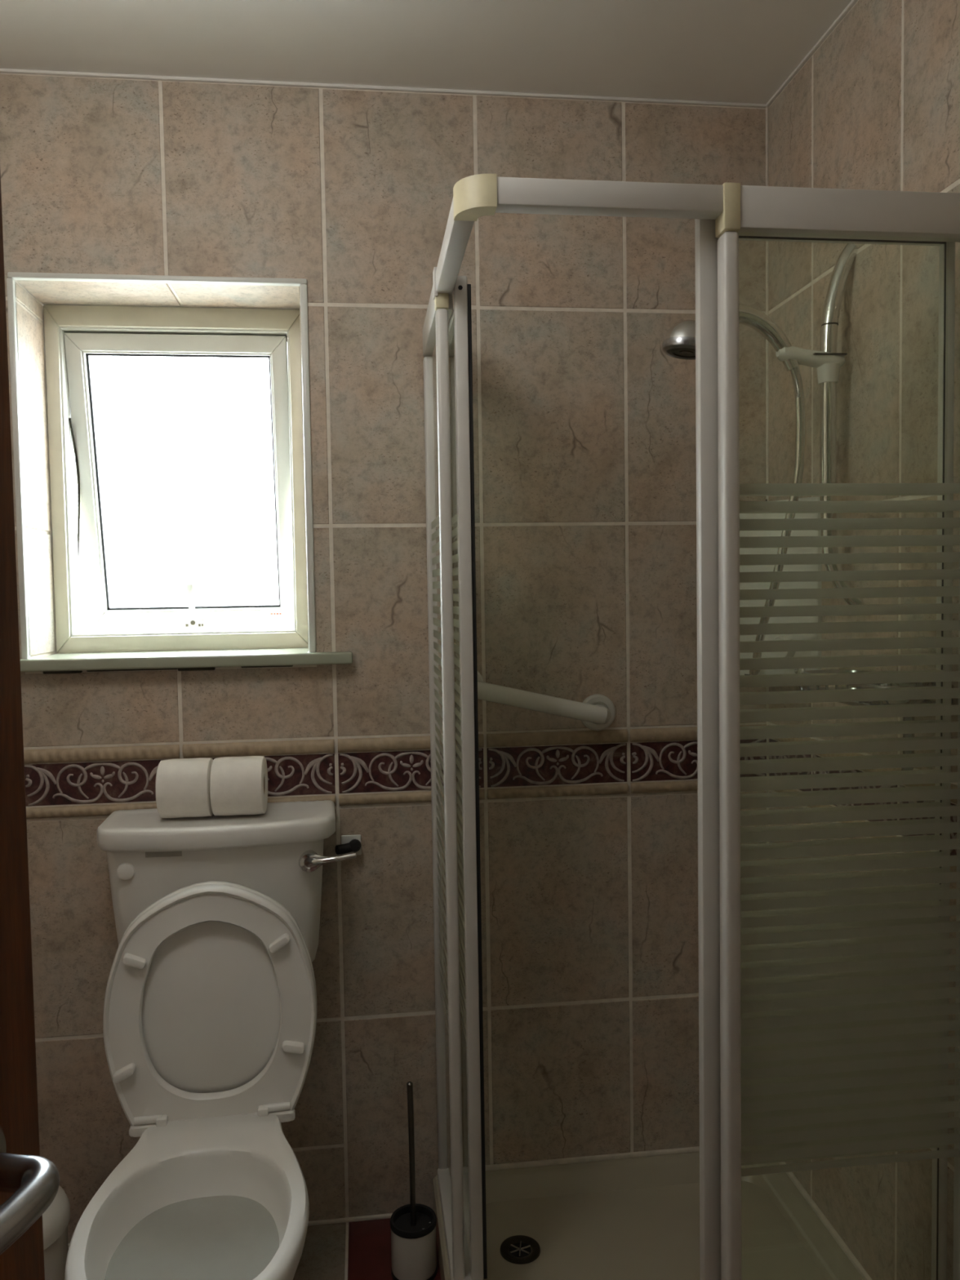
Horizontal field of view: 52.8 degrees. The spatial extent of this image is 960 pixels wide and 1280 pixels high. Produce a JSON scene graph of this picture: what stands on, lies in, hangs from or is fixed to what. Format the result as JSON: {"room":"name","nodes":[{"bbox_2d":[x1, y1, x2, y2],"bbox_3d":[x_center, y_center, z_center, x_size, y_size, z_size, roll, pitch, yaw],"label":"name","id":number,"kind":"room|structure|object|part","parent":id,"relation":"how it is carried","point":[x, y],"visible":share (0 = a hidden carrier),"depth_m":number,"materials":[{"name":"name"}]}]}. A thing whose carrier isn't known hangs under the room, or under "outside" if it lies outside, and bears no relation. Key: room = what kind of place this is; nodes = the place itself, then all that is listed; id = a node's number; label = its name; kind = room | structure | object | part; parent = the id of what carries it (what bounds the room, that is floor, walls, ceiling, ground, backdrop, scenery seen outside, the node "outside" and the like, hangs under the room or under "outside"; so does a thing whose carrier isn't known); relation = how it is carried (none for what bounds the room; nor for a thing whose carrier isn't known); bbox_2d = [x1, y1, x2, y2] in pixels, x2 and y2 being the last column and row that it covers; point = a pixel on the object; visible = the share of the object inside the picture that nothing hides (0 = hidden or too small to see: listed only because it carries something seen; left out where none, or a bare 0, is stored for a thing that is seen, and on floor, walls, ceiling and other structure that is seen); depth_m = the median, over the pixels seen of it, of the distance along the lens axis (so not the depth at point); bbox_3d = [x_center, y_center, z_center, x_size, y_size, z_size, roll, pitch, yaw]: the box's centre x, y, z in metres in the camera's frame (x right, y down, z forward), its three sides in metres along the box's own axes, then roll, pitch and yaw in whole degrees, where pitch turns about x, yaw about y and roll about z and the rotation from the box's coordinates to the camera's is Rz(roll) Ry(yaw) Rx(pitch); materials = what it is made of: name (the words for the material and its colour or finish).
{"room":"bathroom","nodes":[
{"label":"bathroom","id":0,"kind":"room"},
{"bbox_2d":[78,541,93,633],"bbox_3d":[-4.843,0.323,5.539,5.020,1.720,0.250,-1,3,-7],"label":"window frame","id":1,"kind":"structure","parent":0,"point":[85,624],"depth_m":5.72,"materials":[{"name":"white plastic"}]},
{"bbox_2d":[67,1217,440,1279],"bbox_3d":[-0.135,1.283,0.876,2.042,0.080,2.270,-1,3,-7],"label":"floor","id":2,"kind":"structure","parent":0,"point":[355,1250],"depth_m":1.89,"materials":[{"name":"tile"}]},
{"bbox_2d":[0,171,60,1279],"bbox_3d":[-0.366,0.280,0.260,0.112,1.977,0.760,0,3,14],"label":"door","id":3,"kind":"structure","parent":2,"relation":"on","point":[29,1182],"depth_m":0.61,"materials":[{"name":"brown wood"}]},
{"bbox_3d":[-0.280,0.315,0.500,0.066,0.020,0.154,0,3,9],"label":"handle","id":4,"kind":"part","parent":3,"relation":"part of","materials":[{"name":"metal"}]},
{"bbox_2d":[42,1186,70,1279],"bbox_3d":[-0.788,1.073,1.608,0.202,0.288,0.202,1,4,38],"label":"waste bin","id":5,"kind":"object","parent":2,"relation":"on","point":[55,1220],"visible":0.24,"depth_m":1.59,"materials":[{"name":"white plastic"}]},
{"bbox_3d":[-0.790,0.957,1.602,0.203,0.056,0.203,-1,3,-7],"label":"bin lid","id":6,"kind":"part","parent":5,"relation":"part of","materials":[{"name":"white plastic"}]},
{"bbox_2d":[64,800,355,1279],"bbox_3d":[-0.416,0.777,1.551,0.461,0.872,0.758,-1,3,-9],"label":"toilet","id":7,"kind":"object","parent":2,"relation":"on","point":[211,1003],"visible":1,"depth_m":1.65,"materials":[{"name":"white ceramic"}]},
{"bbox_2d":[155,757,213,817],"bbox_3d":[-0.547,0.276,1.804,0.093,0.109,0.109,-1,3,-7],"label":"toilet roll","id":8,"kind":"object","parent":7,"relation":"on","point":[182,786],"visible":0.88,"depth_m":1.76,"materials":[{"name":"paper"}]},
{"bbox_3d":[-0.458,0.628,1.647,0.353,0.415,0.047,-1,3,-9],"label":"seat","id":9,"kind":"part","parent":7,"relation":"part of","materials":[{"name":"white plastic"}]},
{"bbox_3d":[-0.485,0.347,1.803,0.425,0.038,0.198,-1,3,-9],"label":"cistern lid","id":10,"kind":"part","parent":7,"relation":"part of","materials":[{"name":"white ceramic"}]},
{"bbox_3d":[-0.461,0.626,1.669,0.354,0.417,0.052,-1,3,-9],"label":"seat lid","id":11,"kind":"part","parent":7,"relation":"part of","materials":[{"name":"white plastic"}]},
{"bbox_2d":[209,755,267,815],"bbox_3d":[-0.451,0.274,1.812,0.094,0.109,0.109,-1,3,-7],"label":"toilet roll","id":12,"kind":"object","parent":7,"relation":"on","point":[238,785],"visible":1,"depth_m":1.77,"materials":[{"name":"paper"}]},
{"bbox_3d":[-0.266,0.398,1.758,0.082,0.018,0.017,-1,3,-9],"label":"flush lever","id":13,"kind":"part","parent":7,"relation":"part of","materials":[{"name":"silver metal"}]},
{"bbox_2d":[389,1081,437,1279],"bbox_3d":[-0.127,1.011,1.819,0.089,0.368,0.089,-1,3,-7],"label":"toilet brush","id":14,"kind":"object","parent":2,"relation":"on","point":[412,1225],"visible":1,"depth_m":1.80,"materials":[{"name":"white plastic"}]},
{"bbox_3d":[-0.129,0.969,1.817,0.012,0.282,0.012,-1,3,-7],"label":"handle","id":15,"kind":"part","parent":14,"relation":"part of","materials":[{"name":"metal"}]},
{"bbox_2d":[432,1146,871,1279],"bbox_3d":[0.308,1.149,1.673,0.726,0.093,0.745,-1,3,-7],"label":"shower tray","id":16,"kind":"object","parent":2,"relation":"on","point":[633,1215],"visible":0.77,"depth_m":1.89,"materials":[{"name":"ceramic"}]},
{"bbox_2d":[422,173,959,1279],"bbox_3d":[0.296,0.250,1.642,0.716,1.725,0.714,-1,3,-7],"label":"shower enclosure","id":17,"kind":"object","parent":16,"relation":"on","point":[824,1024],"visible":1,"depth_m":1.33,"materials":[{"name":"metal"}]},
{"bbox_3d":[-0.073,-0.582,1.577,0.006,0.046,0.024,-1,3,-7],"label":"joint plate","id":18,"kind":"part","parent":17,"relation":"part of","materials":[{"name":"white metal"}]},
{"bbox_3d":[-0.079,-0.580,1.753,0.030,0.055,0.325,-1,3,-7],"label":"header rail","id":19,"kind":"part","parent":17,"relation":"part of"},
{"bbox_3d":[-0.068,0.266,1.786,0.004,1.649,0.305,-1,3,-7],"label":"fixed pane","id":20,"kind":"part","parent":17,"relation":"part of","materials":[{"name":"clear glass"}]},
{"bbox_3d":[-0.050,0.287,1.626,0.020,1.659,0.025,-1,3,-7],"label":"post","id":21,"kind":"part","parent":17,"relation":"part of","materials":[{"name":"white metal"}]},
{"bbox_3d":[-0.051,-0.553,1.731,0.016,0.017,0.300,-1,3,-7],"label":"door rail","id":22,"kind":"part","parent":17,"relation":"part of","materials":[{"name":"grey metal"}]},
{"bbox_3d":[-0.022,1.107,1.643,0.048,0.022,0.680,-1,3,-7],"label":"rail","id":23,"kind":"part","parent":17,"relation":"part of","materials":[{"name":"white metal"}]},
{"bbox_3d":[-0.039,-0.574,1.417,0.028,0.035,0.333,-1,3,-7],"label":"rail","id":24,"kind":"part","parent":17,"relation":"part of","materials":[{"name":"white metal"}]},
{"bbox_3d":[-0.037,0.259,1.772,0.004,1.624,0.300,-1,3,-7],"label":"door pane","id":25,"kind":"part","parent":17,"relation":"part of","materials":[{"name":"clear glass"}]},
{"bbox_3d":[-0.024,1.074,1.813,0.016,0.020,0.300,-1,3,-7],"label":"door rail","id":26,"kind":"part","parent":17,"relation":"part of","materials":[{"name":"white metal"}]},
{"bbox_3d":[-0.019,0.251,1.613,0.021,1.683,0.023,-1,3,-7],"label":"sliding door","id":27,"kind":"part","parent":17,"relation":"part of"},
{"bbox_3d":[0.160,-0.568,1.244,0.310,0.035,0.030,-1,3,-7],"label":"rail","id":28,"kind":"part","parent":17,"relation":"part of","materials":[{"name":"white metal"}]},
{"bbox_3d":[0.319,0.263,1.334,0.035,1.677,0.022,-1,3,-7],"label":"sliding door","id":29,"kind":"part","parent":17,"relation":"part of","materials":[{"name":"white metal"}]},
{"bbox_3d":[0.338,0.297,1.308,0.021,1.659,0.031,-1,3,-7],"label":"post","id":30,"kind":"part","parent":17,"relation":"part of","materials":[{"name":"white metal"}]},
{"bbox_3d":[0.480,-0.549,1.315,0.330,0.014,0.018,-1,3,-7],"label":"door rail","id":31,"kind":"part","parent":17,"relation":"part of","materials":[{"name":"grey metal"}]},
{"bbox_3d":[0.493,0.267,1.347,0.326,1.634,0.004,-1,3,-7],"label":"door pane","id":32,"kind":"part","parent":17,"relation":"part of","materials":[{"name":"clear glass"}]},
{"bbox_3d":[0.506,-0.566,1.286,0.346,0.055,0.031,-1,3,-7],"label":"header rail","id":33,"kind":"part","parent":17,"relation":"part of","materials":[{"name":"white metal"}]},
{"bbox_3d":[0.510,0.280,1.325,0.334,1.649,0.004,-1,3,-7],"label":"fixed pane","id":34,"kind":"part","parent":17,"relation":"part of","materials":[{"name":"clear glass"}]},
{"bbox_2d":[0,72,766,1243],"bbox_3d":[-0.309,0.051,2.086,2.042,2.266,0.350,-1,3,-7],"label":"wall","id":35,"kind":"structure","parent":0,"point":[584,433],"depth_m":1.94,"materials":[{"name":"tile"}]},
{"bbox_3d":[-0.732,0.332,1.877,0.293,0.022,0.010,-1,3,-7],"label":"rope trim","id":36,"kind":"part","parent":35,"relation":"part of","materials":[{"name":"tile"}]},
{"bbox_3d":[-0.734,0.222,1.871,0.293,0.028,0.010,-1,3,-7],"label":"rope trim","id":37,"kind":"part","parent":35,"relation":"part of","materials":[{"name":"tile"}]},
{"bbox_2d":[6,271,315,658],"bbox_3d":[-0.627,-0.340,2.036,0.555,0.730,0.357,-1,3,-7],"label":"window","id":38,"kind":"structure","parent":35,"relation":"in","point":[73,334],"depth_m":2.04,"materials":[{"name":"white plastic"}]},
{"bbox_3d":[-0.644,-0.338,2.130,0.454,0.637,0.168,-1,3,-7],"label":"sash","id":39,"kind":"part","parent":38,"relation":"part of","materials":[{"name":"white plastic"}]},
{"bbox_3d":[-0.639,-0.072,2.147,0.017,0.105,0.047,-1,3,-7],"label":"handle lever","id":40,"kind":"part","parent":38,"relation":"part of","materials":[{"name":"white plastic"}]},
{"bbox_2d":[185,623,203,626],"bbox_3d":[-0.641,-0.033,2.171,0.038,0.006,0.002,-1,3,-7],"label":"window latch","id":41,"kind":"object","parent":38,"relation":"on","point":[186,624],"depth_m":2.17,"materials":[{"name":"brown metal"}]},
{"bbox_3d":[-0.642,-0.034,2.173,0.042,0.023,0.009,-1,3,-7],"label":"handle plate","id":42,"kind":"part","parent":38,"relation":"part of","materials":[{"name":"white plastic"}]},
{"bbox_2d":[19,648,352,674],"bbox_3d":[-0.593,0.042,1.951,0.667,0.030,0.200,-1,3,-7],"label":"window sill","id":43,"kind":"structure","parent":35,"relation":"attached to","point":[206,660],"depth_m":1.87,"materials":[{"name":"grey paint"}]},
{"bbox_2d":[67,1213,392,1248],"bbox_3d":[-0.634,1.194,1.933,1.070,0.007,0.008,-1,3,-7],"label":"baseboard","id":44,"kind":"structure","parent":35,"relation":"attached to","point":[382,1215],"depth_m":1.98,"materials":[{"name":"tile"}]},
{"bbox_3d":[-0.436,0.215,1.907,0.293,0.028,0.010,-1,3,-7],"label":"rope trim","id":45,"kind":"part","parent":35,"relation":"part of","materials":[{"name":"ceramic"}]},
{"bbox_3d":[-0.434,0.325,1.913,0.293,0.022,0.010,-1,3,-7],"label":"rope trim","id":46,"kind":"part","parent":35,"relation":"part of","materials":[{"name":"ceramic"}]},
{"bbox_2d":[335,834,361,855],"bbox_3d":[-0.262,0.413,1.923,0.052,0.042,0.038,-1,3,-7],"label":"wall plate","id":47,"kind":"object","parent":35,"relation":"attached to","point":[349,843],"visible":0.97,"depth_m":1.92,"materials":[{"name":"plastic"}]},
{"bbox_2d":[0,68,766,107],"bbox_3d":[-0.307,-1.070,1.864,1.802,0.006,0.008,-1,3,-7],"label":"trim","id":48,"kind":"structure","parent":35,"relation":"attached to","point":[2,70],"depth_m":1.87,"materials":[{"name":"paint"}]},
{"bbox_3d":[-0.138,0.208,1.943,0.293,0.028,0.010,-1,3,-7],"label":"rope trim","id":49,"kind":"part","parent":35,"relation":"part of","materials":[{"name":"tile"}]},
{"bbox_3d":[-0.136,0.318,1.949,0.293,0.022,0.010,-1,3,-7],"label":"rope trim","id":50,"kind":"part","parent":35,"relation":"part of","materials":[{"name":"ceramic"}]},
{"bbox_2d":[477,671,615,730],"bbox_3d":[0.111,0.122,1.935,0.348,0.140,0.078,-1,3,-7],"label":"grab rail","id":51,"kind":"object","parent":35,"relation":"attached to","point":[597,712],"visible":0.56,"depth_m":1.91,"materials":[{"name":"white plastic"}]},
{"bbox_3d":[0.160,0.202,1.979,0.293,0.028,0.010,-1,3,-7],"label":"rope trim","id":52,"kind":"part","parent":35,"relation":"part of","materials":[{"name":"ceramic"}]},
{"bbox_3d":[0.162,0.312,1.985,0.293,0.022,0.010,-1,3,-7],"label":"rope trim","id":53,"kind":"part","parent":35,"relation":"part of","materials":[{"name":"ceramic"}]},
{"bbox_3d":[0.461,0.305,2.021,0.296,0.022,0.010,-1,3,-7],"label":"rope trim","id":54,"kind":"part","parent":35,"relation":"part of","materials":[{"name":"ceramic"}]},
{"bbox_3d":[0.459,0.195,2.016,0.296,0.028,0.010,-1,3,-7],"label":"rope trim","id":55,"kind":"part","parent":35,"relation":"part of","materials":[{"name":"ceramic"}]},
{"bbox_2d":[765,106,768,876],"bbox_3d":[0.603,-0.001,2.026,0.005,2.186,0.005,-1,3,-7],"label":"trim","id":56,"kind":"structure","parent":35,"relation":"attached to","point":[766,108],"depth_m":2.00,"materials":[{"name":"plastic"}]},
{"bbox_2d":[391,1226,436,1279],"bbox_3d":[-0.125,1.143,1.826,0.085,0.092,0.085,-1,3,-7],"label":"pot","id":57,"kind":"object","parent":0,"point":[413,1249],"depth_m":1.79,"materials":[{"name":"white ceramic"}]},
{"bbox_2d":[0,0,851,103],"bbox_3d":[-0.192,-1.067,0.917,2.042,0.080,2.590,-1,3,-7],"label":"ceiling","id":58,"kind":"structure","parent":0,"point":[717,51],"depth_m":1.72,"materials":[{"name":"paint"}]},
{"bbox_2d":[767,0,959,1279],"bbox_3d":[0.796,0.091,0.922,0.130,2.266,2.250,-1,3,-7],"label":"wall","id":59,"kind":"structure","parent":0,"point":[876,106],"depth_m":1.58,"materials":[{"name":"tile"}]},
{"bbox_2d":[739,496,822,686],"bbox_3d":[0.574,-0.092,1.876,0.103,0.353,0.188,-1,3,-7],"label":"shower","id":60,"kind":"object","parent":59,"relation":"attached to","point":[811,567],"visible":0.3,"depth_m":1.84,"materials":[{"name":"white plastic"}]},
{"bbox_3d":[0.615,0.196,1.940,0.010,0.028,0.191,-1,3,-7],"label":"rope trim","id":61,"kind":"part","parent":59,"relation":"part of","materials":[{"name":"ceramic"}]},
{"bbox_3d":[0.617,0.306,1.946,0.010,0.022,0.191,-1,3,-7],"label":"rope trim","id":62,"kind":"part","parent":59,"relation":"part of","materials":[{"name":"tile"}]},
{"bbox_2d":[765,0,857,106],"bbox_3d":[0.716,-1.038,0.908,0.008,0.006,2.150,-1,3,-7],"label":"trim","id":63,"kind":"structure","parent":59,"relation":"attached to","point":[852,2],"depth_m":1.77,"materials":[{"name":"paint"}]},
{"bbox_2d":[775,243,862,604],"bbox_3d":[0.582,-0.363,1.657,0.149,0.624,0.053,-1,3,6],"label":"shower rail","id":64,"kind":"object","parent":59,"relation":"attached to","point":[828,362],"visible":0.8,"depth_m":1.65,"materials":[{"name":"silver metal"}]},
{"bbox_2d":[662,304,799,371],"bbox_3d":[0.426,-0.512,1.634,0.240,0.110,0.084,-1,3,-7],"label":"shower","id":65,"kind":"object","parent":64,"relation":"attached to","point":[679,340],"visible":0.66,"depth_m":1.62,"materials":[{"name":"silver metal"}]},
{"bbox_2d":[749,365,805,675],"bbox_3d":[0.526,-0.200,1.764,0.052,0.552,0.222,-1,3,-5],"label":"shower hose","id":66,"kind":"object","parent":65,"relation":"hanging from","point":[796,375],"visible":0.66,"depth_m":1.65,"materials":[{"name":"silver metal"}]},
{"bbox_3d":[0.645,0.208,1.693,0.010,0.028,0.293,-1,3,-7],"label":"rope trim","id":67,"kind":"part","parent":59,"relation":"part of","materials":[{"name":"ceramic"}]},
{"bbox_3d":[0.647,0.318,1.699,0.010,0.022,0.293,-1,3,-7],"label":"rope trim","id":68,"kind":"part","parent":59,"relation":"part of","materials":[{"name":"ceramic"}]},
{"bbox_2d":[798,669,954,770],"bbox_3d":[0.613,0.133,1.517,0.117,0.150,0.298,-1,3,-7],"label":"rack","id":69,"kind":"object","parent":59,"relation":"attached to","point":[858,686],"visible":0.21,"depth_m":1.45,"materials":[{"name":"metal"}]},
{"bbox_2d":[872,671,933,704],"bbox_3d":[0.622,0.071,1.429,0.094,0.044,0.094,-1,3,-7],"label":"soap dish","id":70,"kind":"object","parent":69,"relation":"in","point":[906,684],"visible":0.3,"depth_m":1.40,"materials":[{"name":"silver metal"}]},
{"bbox_3d":[0.625,0.155,1.422,0.027,0.115,0.018,0,3,11],"label":"drop rod","id":71,"kind":"part","parent":69,"relation":"part of","materials":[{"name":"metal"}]},
{"bbox_3d":[0.682,0.223,1.396,0.010,0.028,0.293,-1,3,-7],"label":"rope trim","id":72,"kind":"part","parent":59,"relation":"part of","materials":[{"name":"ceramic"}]},
{"bbox_3d":[0.683,0.333,1.401,0.010,0.022,0.293,-1,3,-7],"label":"rope trim","id":73,"kind":"part","parent":59,"relation":"part of","materials":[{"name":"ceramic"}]}
]}

